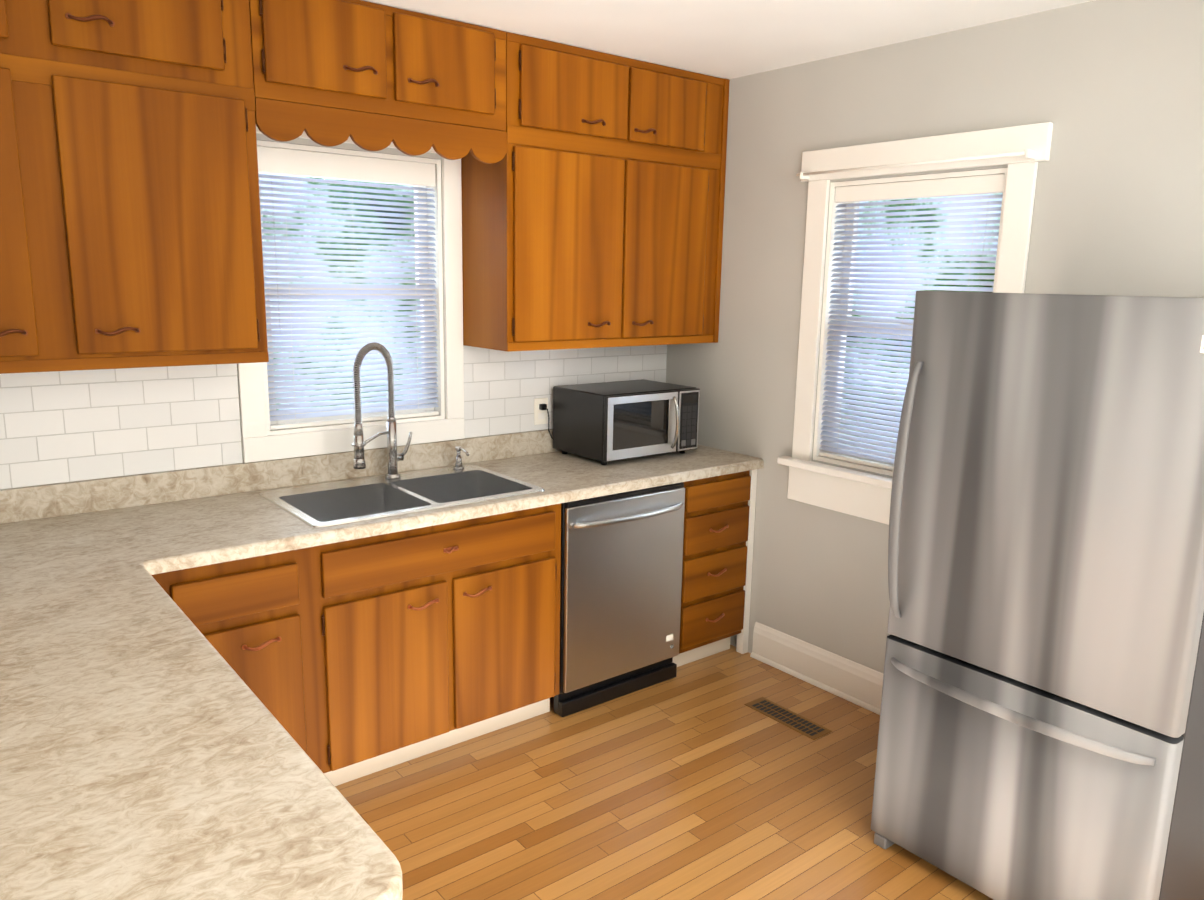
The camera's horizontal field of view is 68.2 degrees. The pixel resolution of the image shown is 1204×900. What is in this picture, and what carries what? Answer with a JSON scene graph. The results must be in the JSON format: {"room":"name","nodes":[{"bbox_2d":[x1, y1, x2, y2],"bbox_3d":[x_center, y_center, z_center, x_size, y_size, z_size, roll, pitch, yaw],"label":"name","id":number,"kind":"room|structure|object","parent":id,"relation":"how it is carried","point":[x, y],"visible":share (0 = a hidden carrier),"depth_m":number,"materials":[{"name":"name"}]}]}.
{"room":"kitchen","nodes":[
{"label":"kitchen","id":0,"kind":"room"},
{"bbox_2d":[0,557,402,899],"bbox_3d":[-1.096,0.500,1.460,0.990,0.040,1.590,-8,14,-38],"label":"countertop","id":1,"kind":"structure","parent":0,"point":[150,749],"depth_m":1.38,"materials":[{"name":"laminate"}]},
{"bbox_2d":[1,133,544,489],"bbox_3d":[-1.091,-0.240,3.328,3.770,2.525,0.160,-8,14,-38],"label":"wall","id":2,"kind":"structure","parent":0,"point":[310,142],"depth_m":3.22,"materials":[{"name":"beige paint"}]},
{"bbox_2d":[0,0,67,373],"bbox_3d":[-1.794,-0.767,2.306,0.536,1.124,0.357,-8,14,-38],"label":"upper cabinet","id":3,"kind":"object","parent":2,"relation":"attached to","point":[31,306],"depth_m":2.34,"materials":[{"name":"brown wood"}]},
{"bbox_2d":[32,0,268,370],"bbox_3d":[-1.362,-0.824,2.644,0.567,1.124,0.357,-8,14,-38],"label":"upper cabinet","id":4,"kind":"object","parent":2,"relation":"attached to","point":[153,109],"depth_m":2.51,"materials":[{"name":"brown wood"}]},
{"bbox_2d":[0,345,666,489],"bbox_3d":[-1.039,-0.184,3.273,3.448,0.404,0.006,-8,14,-38],"label":"wall tile","id":5,"kind":"structure","parent":2,"relation":"attached to","point":[65,426],"depth_m":2.96,"materials":[{"name":"white tile"}]},
{"bbox_2d":[534,398,552,438],"bbox_3d":[-0.175,-0.128,3.951,0.276,0.216,0.047,-8,14,-38],"label":"outlet","id":6,"kind":"object","parent":5,"relation":"attached to","point":[541,413],"visible":0.9,"depth_m":3.89,"materials":[{"name":"white plastic"}]},
{"bbox_2d":[237,126,464,462],"bbox_3d":[-0.952,-0.587,3.347,0.881,1.168,0.172,-8,14,-38],"label":"window","id":7,"kind":"structure","parent":2,"relation":"in","point":[269,431],"depth_m":3.32,"materials":[{"name":"white"}]},
{"bbox_2d":[260,0,507,143],"bbox_3d":[-0.786,-1.288,3.015,0.883,0.334,0.357,-8,14,-38],"label":"upper cabinet","id":8,"kind":"object","parent":2,"relation":"attached to","point":[366,68],"depth_m":2.87,"materials":[{"name":"brown wood"}]},
{"bbox_2d":[456,32,635,351],"bbox_3d":[-0.229,-0.976,3.532,0.553,1.124,0.357,-8,14,-38],"label":"upper cabinet","id":9,"kind":"object","parent":2,"relation":"attached to","point":[592,204],"depth_m":3.39,"materials":[{"name":"brown wood"}]},
{"bbox_2d":[628,60,729,345],"bbox_3d":[0.210,-1.035,3.877,0.570,1.124,0.357,-8,14,-38],"label":"upper cabinet","id":10,"kind":"object","parent":2,"relation":"attached to","point":[680,118],"depth_m":3.74,"materials":[{"name":"brown wood"}]},
{"bbox_2d":[335,644,992,899],"bbox_3d":[0.366,1.441,1.758,3.770,0.120,4.920,-8,14,-38],"label":"floor","id":11,"kind":"structure","parent":0,"point":[697,780],"depth_m":2.89,"materials":[{"name":"brown wood"}]},
{"bbox_2d":[554,482,684,716],"bbox_3d":[-0.070,0.539,3.746,0.610,0.868,0.652,-8,14,-38],"label":"dishwasher","id":12,"kind":"object","parent":11,"relation":"on","point":[621,580],"visible":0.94,"depth_m":3.51,"materials":[{"name":"grey metal"}]},
{"bbox_2d":[672,469,756,666],"bbox_3d":[0.319,0.477,4.104,0.438,0.872,0.622,-8,14,-38],"label":"base cabinet","id":13,"kind":"object","parent":11,"relation":"on","point":[719,511],"depth_m":3.86,"materials":[{"name":"brown wood"}]},
{"bbox_2d":[0,429,763,580],"bbox_3d":[-0.837,0.139,3.070,3.446,0.142,0.671,-8,14,-38],"label":"countertop","id":14,"kind":"structure","parent":13,"relation":"on","point":[194,517],"depth_m":2.91,"materials":[{"name":"laminate"}]},
{"bbox_2d":[351,342,411,478],"bbox_3d":[-0.808,-0.137,3.258,0.271,0.516,0.140,-8,14,-38],"label":"faucet","id":15,"kind":"object","parent":14,"relation":"on","point":[393,455],"visible":1,"depth_m":3.25,"materials":[{"name":"silver metal"}]},
{"bbox_2d":[259,464,544,527],"bbox_3d":[-0.706,0.248,3.197,0.866,0.211,0.533,-8,14,-38],"label":"sink","id":16,"kind":"object","parent":14,"relation":"in","point":[332,503],"visible":0.33,"depth_m":3.25,"materials":[{"name":"silver metal"}]},
{"bbox_2d":[453,446,468,469],"bbox_3d":[-0.554,0.035,3.522,0.043,0.088,0.100,-8,14,-38],"label":"soap dispenser","id":17,"kind":"object","parent":16,"relation":"on","point":[458,462],"visible":1,"depth_m":3.53,"materials":[{"name":"silver metal"}]},
{"bbox_2d":[553,379,699,464],"bbox_3d":[0.119,-0.127,3.905,0.528,0.298,0.418,-8,14,-38],"label":"microwave","id":18,"kind":"object","parent":14,"relation":"on","point":[604,423],"visible":1,"depth_m":3.77,"materials":[{"name":"black plastic"}]},
{"bbox_2d":[744,697,831,739],"bbox_3d":[0.725,1.048,3.485,0.110,0.004,0.350,-8,14,-38],"label":"floor vent","id":19,"kind":"object","parent":11,"relation":"in","point":[791,719],"visible":1,"depth_m":3.47,"materials":[{"name":"gold metal"}]},
{"bbox_2d":[871,291,1203,899],"bbox_3d":[1.319,0.404,2.469,0.798,1.677,0.760,-8,14,-38],"label":"fridge","id":20,"kind":"object","parent":11,"relation":"on","point":[1041,731],"visible":1,"depth_m":2.20,"materials":[{"name":"grey metal"}]},
{"bbox_2d":[362,0,1093,78],"bbox_3d":[0.415,-1.155,1.252,3.770,0.120,4.920,-8,14,-38],"label":"ceiling","id":21,"kind":"structure","parent":0,"point":[727,39],"depth_m":2.98,"materials":[{"name":"white paint"}]},
{"bbox_2d":[666,0,1203,673],"bbox_3d":[1.853,-0.033,2.551,0.160,2.525,4.760,-8,14,-38],"label":"wall","id":22,"kind":"structure","parent":0,"point":[1112,90],"depth_m":3.19,"materials":[{"name":"beige paint"}]},
{"bbox_2d":[750,622,883,714],"bbox_3d":[1.906,1.174,2.535,0.028,0.163,3.920,-8,14,-38],"label":"baseboard","id":23,"kind":"structure","parent":22,"relation":"attached to","point":[858,684],"depth_m":3.75,"materials":[{"name":"white wood"}]},
{"bbox_2d":[777,122,1052,524],"bbox_3d":[1.136,-0.418,3.332,0.223,1.415,0.997,-8,14,-38],"label":"window","id":24,"kind":"structure","parent":22,"relation":"in","point":[1021,151],"depth_m":3.40,"materials":[{"name":"white"}]},
{"label":"outside","id":25,"kind":"structure","parent":0,"visible":0},
{"bbox_2d":[260,173,421,409],"bbox_3d":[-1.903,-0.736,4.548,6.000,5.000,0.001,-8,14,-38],"label":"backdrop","id":26,"kind":"structure","parent":25,"point":[321,207],"depth_m":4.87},
{"bbox_2d":[839,193,1002,453],"bbox_3d":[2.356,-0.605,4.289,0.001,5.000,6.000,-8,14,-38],"label":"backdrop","id":27,"kind":"structure","parent":25,"point":[943,220],"depth_m":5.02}
]}

